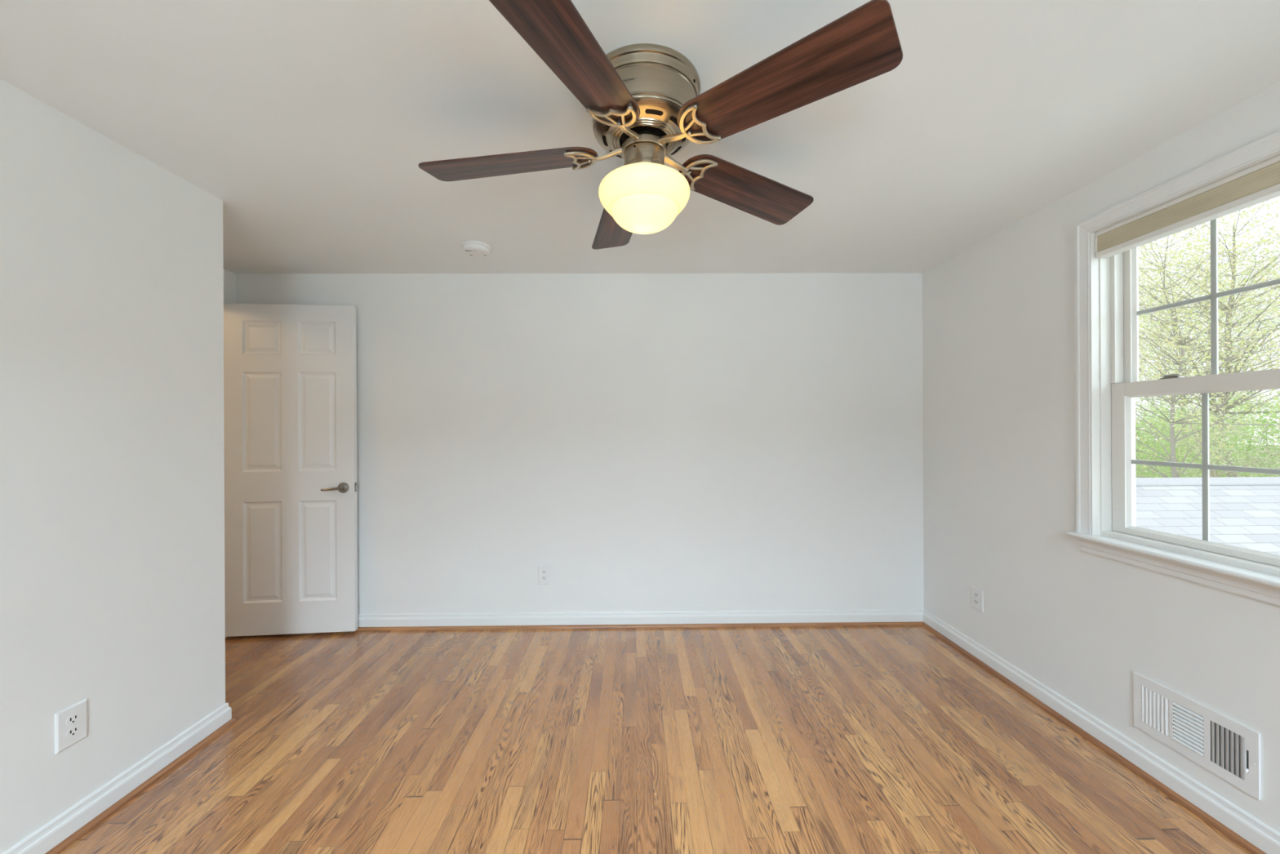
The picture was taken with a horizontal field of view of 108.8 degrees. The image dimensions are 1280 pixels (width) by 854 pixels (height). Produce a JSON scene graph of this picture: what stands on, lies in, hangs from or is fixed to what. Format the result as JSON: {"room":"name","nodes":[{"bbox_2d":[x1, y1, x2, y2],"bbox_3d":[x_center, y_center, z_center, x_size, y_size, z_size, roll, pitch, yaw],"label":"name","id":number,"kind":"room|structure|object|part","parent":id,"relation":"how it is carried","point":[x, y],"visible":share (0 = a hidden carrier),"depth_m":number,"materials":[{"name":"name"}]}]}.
{"room":"empty bedroom","nodes":[
{"label":"empty bedroom","id":0,"kind":"room"},
{"bbox_2d":[0,78,225,853],"bbox_3d":[-2.155,0.158,0.296,0.755,2.266,3.358,0,0,-1],"label":"wall","id":1,"kind":"structure","parent":0,"point":[112,436],"depth_m":1.52,"materials":[{"name":"paint"}]},
{"bbox_2d":[54,697,87,754],"bbox_3d":[-1.782,0.937,1.438,0.007,0.124,0.081,0,0,-1],"label":"wall outlet","id":2,"kind":"object","parent":1,"relation":"attached to","point":[70,722],"visible":1,"depth_m":1.43,"materials":[{"name":"white plastic"}]},
{"bbox_2d":[66,724,79,737],"bbox_3d":[-1.779,0.956,1.438,0.002,0.028,0.034,0,0,-1],"label":"receptacle","id":3,"kind":"object","parent":2,"relation":"attached to","point":[72,731],"depth_m":1.44,"materials":[{"name":"white plastic"}]},
{"bbox_2d":[66,712,79,725],"bbox_3d":[-1.780,0.917,1.438,0.002,0.028,0.034,0,0,-1],"label":"receptacle","id":4,"kind":"object","parent":2,"relation":"attached to","point":[72,718],"depth_m":1.44,"materials":[{"name":"white plastic"}]},
{"bbox_2d":[2,702,231,853],"bbox_3d":[-2.144,1.242,0.383,0.769,0.096,3.212,0,0,-1],"label":"baseboard","id":5,"kind":"structure","parent":1,"relation":"attached to","point":[53,833],"depth_m":1.55,"materials":[{"name":"paint"}]},
{"bbox_2d":[44,718,237,853],"bbox_3d":[-2.137,1.280,0.389,0.782,0.020,3.225,0,0,-1],"label":"trim","id":6,"kind":"structure","parent":1,"relation":"attached to","point":[97,820],"depth_m":1.60,"materials":[{"name":"brown wood"}]},
{"bbox_2d":[223,269,236,303],"bbox_3d":[-2.611,0.160,2.441,0.110,2.266,0.942,0,0,-1],"label":"wall","id":7,"kind":"structure","parent":0,"point":[229,277],"depth_m":2.87,"materials":[{"name":"paint"}]},
{"bbox_2d":[223,293,228,637],"bbox_3d":[-2.603,0.238,2.412,0.124,2.110,0.860,0,0,-1],"label":"trim","id":8,"kind":"structure","parent":7,"relation":"attached to","point":[225,296],"depth_m":2.82,"materials":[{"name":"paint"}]},
{"bbox_2d":[235,272,924,613],"bbox_3d":[-0.337,0.149,2.997,4.650,2.266,0.120,0,0,-1],"label":"wall","id":9,"kind":"structure","parent":0,"point":[655,442],"depth_m":2.94,"materials":[{"name":"paint"}]},
{"bbox_2d":[223,303,358,636],"bbox_3d":[-2.151,0.260,2.809,0.776,2.022,0.078,0,0,-5],"label":"door","id":10,"kind":"structure","parent":9,"relation":"in","point":[291,500],"depth_m":2.81,"materials":[{"name":"paint"}]},
{"bbox_3d":[-1.887,0.378,2.801,0.125,0.024,0.013,0,0,-5],"label":"lever","id":11,"kind":"part","parent":10,"relation":"part of","materials":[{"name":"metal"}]},
{"bbox_3d":[-1.836,0.376,2.821,0.066,0.066,0.042,0,0,-5],"label":"handle","id":12,"kind":"part","parent":10,"relation":"part of","materials":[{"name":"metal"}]},
{"bbox_2d":[537,564,551,584],"bbox_3d":[-0.612,0.946,2.929,0.079,0.124,0.007,0,0,-1],"label":"wall outlet","id":13,"kind":"object","parent":9,"relation":"attached to","point":[544,571],"visible":1,"depth_m":2.93,"materials":[{"name":"white plastic"}]},
{"bbox_2d":[541,575,546,580],"bbox_3d":[-0.612,0.966,2.927,0.034,0.028,0.002,0,0,-1],"label":"receptacle","id":14,"kind":"object","parent":13,"relation":"attached to","point":[543,577],"depth_m":2.93,"materials":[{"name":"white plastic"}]},
{"bbox_2d":[541,569,546,573],"bbox_3d":[-0.612,0.926,2.927,0.034,0.028,0.002,0,0,-1],"label":"receptacle","id":15,"kind":"object","parent":13,"relation":"attached to","point":[543,571],"depth_m":2.93,"materials":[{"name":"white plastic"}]},
{"bbox_2d":[355,621,923,631],"bbox_3d":[-0.360,1.272,2.916,4.390,0.020,0.013,0,0,-1],"label":"trim","id":16,"kind":"structure","parent":9,"relation":"attached to","point":[911,623],"depth_m":2.92,"materials":[{"name":"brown wood"}]},
{"bbox_2d":[357,608,924,626],"bbox_3d":[-0.361,1.234,2.929,4.390,0.096,0.014,0,0,-1],"label":"baseboard","id":17,"kind":"structure","parent":9,"relation":"attached to","point":[863,615],"depth_m":2.93,"materials":[{"name":"paint"}]},
{"bbox_2d":[0,0,1279,273],"bbox_3d":[-1.057,-1.041,1.109,6.120,0.120,4.960,0,0,-1],"label":"ceiling","id":18,"kind":"structure","parent":0,"point":[312,123],"depth_m":1.44,"materials":[{"name":"paint"}]},
{"bbox_2d":[461,240,490,256],"bbox_3d":[-0.889,-0.963,2.488,0.151,0.038,0.151,0,0,-1],"label":"smoke detector","id":19,"kind":"object","parent":18,"relation":"attached to","point":[476,248],"visible":1,"depth_m":2.45,"materials":[{"name":"white plastic"}]},
{"bbox_3d":[-0.889,-0.975,2.488,0.151,0.012,0.151,0,0,-1],"label":"plate","id":20,"kind":"part","parent":19,"relation":"part of","materials":[{"name":"white plastic"}]},
{"bbox_2d":[417,0,902,248],"bbox_3d":[-0.017,-0.783,1.356,1.261,0.406,1.282,0,0,-1],"label":"ceiling fan","id":21,"kind":"object","parent":18,"relation":"hanging from","point":[645,104],"visible":1,"depth_m":1.19,"materials":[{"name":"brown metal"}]},
{"bbox_3d":[-0.385,-0.790,1.378,0.522,0.006,0.162,-3,12,5],"label":"blade","id":22,"kind":"part","parent":21,"relation":"part of","materials":[{"name":"brown wood"}]},
{"bbox_3d":[-0.146,-0.792,0.975,0.162,0.006,0.522,13,8,22],"label":"blade","id":23,"kind":"part","parent":21,"relation":"part of","materials":[{"name":"brown wood"}]},
{"bbox_3d":[-0.126,-0.800,1.354,0.178,0.024,0.129,-3,12,5],"label":"blade arm","id":24,"kind":"part","parent":21,"relation":"part of","materials":[{"name":"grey metal"}]},
{"bbox_3d":[-0.075,-0.792,1.730,0.162,0.006,0.522,-13,0,-13],"label":"blade","id":25,"kind":"part","parent":21,"relation":"part of","materials":[{"name":"brown wood"}]},
{"bbox_3d":[-0.043,-0.801,1.214,0.129,0.024,0.178,13,8,22],"label":"blade arm","id":26,"kind":"part","parent":21,"relation":"part of","materials":[{"name":"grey metal"}]},
{"bbox_3d":[0.012,-0.854,1.341,0.143,0.012,0.143,0,0,-1],"label":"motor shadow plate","id":27,"kind":"part","parent":21,"relation":"part of","materials":[{"name":"metal"}]},
{"bbox_3d":[0.013,-0.663,1.341,0.266,0.166,0.266,0,0,-1],"label":"glass globe","id":28,"kind":"part","parent":21,"relation":"part of","materials":[{"name":"white"}]},
{"bbox_3d":[0.116,-0.802,1.249,0.178,0.024,0.129,3,-10,41],"label":"blade arm","id":29,"kind":"part","parent":21,"relation":"part of","materials":[{"name":"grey metal"}]},
{"bbox_3d":[0.132,-0.802,1.411,0.178,0.024,0.129,3,-14,-31],"label":"blade arm","id":30,"kind":"part","parent":21,"relation":"part of","materials":[{"name":"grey metal"}]},
{"bbox_3d":[0.355,-0.794,1.544,0.522,0.006,0.162,3,-14,-31],"label":"blade","id":31,"kind":"part","parent":21,"relation":"part of","materials":[{"name":"brown wood"}]},
{"bbox_3d":[0.311,-0.794,1.077,0.522,0.006,0.162,3,-10,41],"label":"blade","id":32,"kind":"part","parent":21,"relation":"part of","materials":[{"name":"brown wood"}]},
{"bbox_2d":[58,625,1252,853],"bbox_3d":[-1.046,1.345,1.109,6.120,0.120,4.960,0,0,-1],"label":"floor","id":33,"kind":"structure","parent":0,"point":[819,740],"depth_m":1.76,"materials":[{"name":"brown wood"}]},
{"bbox_2d":[922,81,1279,832],"bbox_3d":[1.932,0.138,0.811,0.160,2.266,4.300,0,0,-1],"label":"wall","id":34,"kind":"structure","parent":0,"point":[999,375],"depth_m":2.06,"materials":[{"name":"paint"}]},
{"bbox_2d":[971,585,983,612],"bbox_3d":[1.834,0.934,2.494,0.007,0.116,0.087,0,0,-1],"label":"wall outlet","id":35,"kind":"object","parent":34,"relation":"attached to","point":[977,594],"visible":1,"depth_m":2.48,"materials":[{"name":"white plastic"}]},
{"bbox_2d":[973,599,978,605],"bbox_3d":[1.831,0.954,2.494,0.002,0.028,0.034,0,0,-1],"label":"receptacle","id":36,"kind":"object","parent":35,"relation":"attached to","point":[975,601],"depth_m":2.49,"materials":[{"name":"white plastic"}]},
{"bbox_2d":[973,591,978,598],"bbox_3d":[1.831,0.915,2.494,0.002,0.028,0.034,0,0,-1],"label":"receptacle","id":37,"kind":"object","parent":35,"relation":"attached to","point":[975,593],"depth_m":2.49,"materials":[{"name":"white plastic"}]},
{"bbox_2d":[922,622,1266,853],"bbox_3d":[1.836,1.261,0.883,0.013,0.020,4.126,0,0,-1],"label":"trim","id":38,"kind":"structure","parent":34,"relation":"attached to","point":[1199,812],"depth_m":1.74,"materials":[{"name":"brown wood"}]},
{"bbox_2d":[923,609,1279,853],"bbox_3d":[1.849,1.223,0.883,0.014,0.096,4.126,0,0,-1],"label":"baseboard","id":39,"kind":"structure","parent":34,"relation":"attached to","point":[1266,838],"depth_m":1.71,"materials":[{"name":"paint"}]},
{"bbox_2d":[1066,130,1279,606],"bbox_3d":[1.903,-0.166,1.446,0.211,1.363,0.972,0,0,-1],"label":"window","id":40,"kind":"structure","parent":34,"relation":"in","point":[1107,313],"depth_m":1.80,"materials":[{"name":"paint"}]},
{"bbox_3d":[1.961,-0.448,1.446,0.033,0.645,0.810,0,0,-1],"label":"sash","id":41,"kind":"part","parent":40,"relation":"part of","materials":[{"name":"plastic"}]},
{"bbox_2d":[1094,155,1279,257],"bbox_3d":[1.868,-0.734,1.445,0.049,0.104,0.818,0,0,-1],"label":"cellular shade","id":42,"kind":"object","parent":40,"relation":"attached to","point":[1260,183],"visible":1,"depth_m":1.52,"materials":[{"name":"fabric"}]},
{"bbox_3d":[1.927,0.122,1.446,0.033,0.592,0.810,0,0,-1],"label":"sash","id":43,"kind":"part","parent":40,"relation":"part of","materials":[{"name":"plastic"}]},
{"bbox_2d":[1133,671,1261,799],"bbox_3d":[1.841,1.012,1.536,0.014,0.199,0.343,0,0,-1],"label":"air vent","id":44,"kind":"object","parent":34,"relation":"in","point":[1227,748],"visible":1,"depth_m":1.51,"materials":[{"name":"metal"}]},
{"label":"outside","id":45,"kind":"structure","parent":0,"visible":0},
{"bbox_2d":[1135,441,1279,477],"bbox_3d":[60.525,3.834,50.658,117.900,0.300,140.000,0,0,-1],"label":"ground","id":46,"kind":"structure","parent":45,"point":[1274,446],"depth_m":45.10,"materials":[{"name":"green plant"}]},
{"bbox_2d":[1135,397,1265,477],"bbox_3d":[18.530,1.413,16.222,4.172,5.065,4.316,0,0,-1],"label":"leafy shrub","id":47,"kind":"object","parent":46,"relation":"on","point":[1161,449],"visible":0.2,"depth_m":15.84,"materials":[{"name":"green plant"}]},
{"bbox_2d":[1135,200,1279,477],"bbox_3d":[14.065,-1.366,11.923,5.864,10.674,6.558,0,0,-22],"label":"broadleaf tree","id":48,"kind":"object","parent":46,"relation":"on","point":[1175,473],"visible":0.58,"depth_m":11.49,"materials":[{"name":"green plant"}]},
{"bbox_2d":[1135,198,1279,476],"bbox_3d":[20.938,-3.049,16.657,7.668,14.024,8.157,0,0,-9],"label":"broadleaf tree","id":49,"kind":"object","parent":46,"relation":"on","point":[1228,316],"visible":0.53,"depth_m":16.69,"materials":[{"name":"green plant"}]},
{"bbox_2d":[1135,249,1279,477],"bbox_3d":[31.216,-2.986,26.160,10.618,13.731,12.393,0,0,13],"label":"broadleaf tree","id":50,"kind":"object","parent":46,"relation":"on","point":[1198,295],"visible":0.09,"depth_m":25.62,"materials":[{"name":"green plant"}]},
{"bbox_2d":[1135,212,1279,476],"bbox_3d":[40.979,-5.498,32.361,13.948,18.665,13.989,0,0,-1],"label":"broadleaf tree","id":51,"kind":"object","parent":46,"relation":"on","point":[1239,264],"visible":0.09,"depth_m":31.92,"materials":[{"name":"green plant"}]},
{"bbox_2d":[1135,376,1279,477],"bbox_3d":[25.049,0.747,19.733,6.177,6.384,5.656,0,0,-1],"label":"leafy shrub","id":52,"kind":"object","parent":46,"relation":"on","point":[1235,399],"visible":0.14,"depth_m":19.51,"materials":[{"name":"green plant"}]},
{"bbox_2d":[1135,391,1279,462],"bbox_3d":[63.587,-0.220,50.397,35.442,8.078,6.440,0,0,33],"label":"hedge","id":53,"kind":"object","parent":46,"relation":"on","point":[1273,415],"visible":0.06,"depth_m":49.02,"materials":[{"name":"green plant"}]},
{"bbox_3d":[63.203,1.397,50.460,30.866,4.675,3.370,0,0,32],"label":"stem","id":54,"kind":"part","parent":53,"relation":"part of","materials":[{"name":"green plant"}]},
{"bbox_2d":[1158,391,1279,477],"bbox_3d":[17.361,1.305,13.119,4.063,5.299,3.550,0,0,-27],"label":"leafy shrub","id":55,"kind":"object","parent":46,"relation":"on","point":[1212,473],"visible":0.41,"depth_m":13.32,"materials":[{"name":"green plant"}]},
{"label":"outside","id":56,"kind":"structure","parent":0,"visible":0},
{"bbox_2d":[1135,476,1279,555],"bbox_3d":[7.725,2.019,6.024,11.440,2.706,10.080,0,0,-1],"label":"shingle roof","id":57,"kind":"structure","parent":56,"point":[1245,511],"depth_m":5.48,"materials":[{"name":"grey"}]}
]}

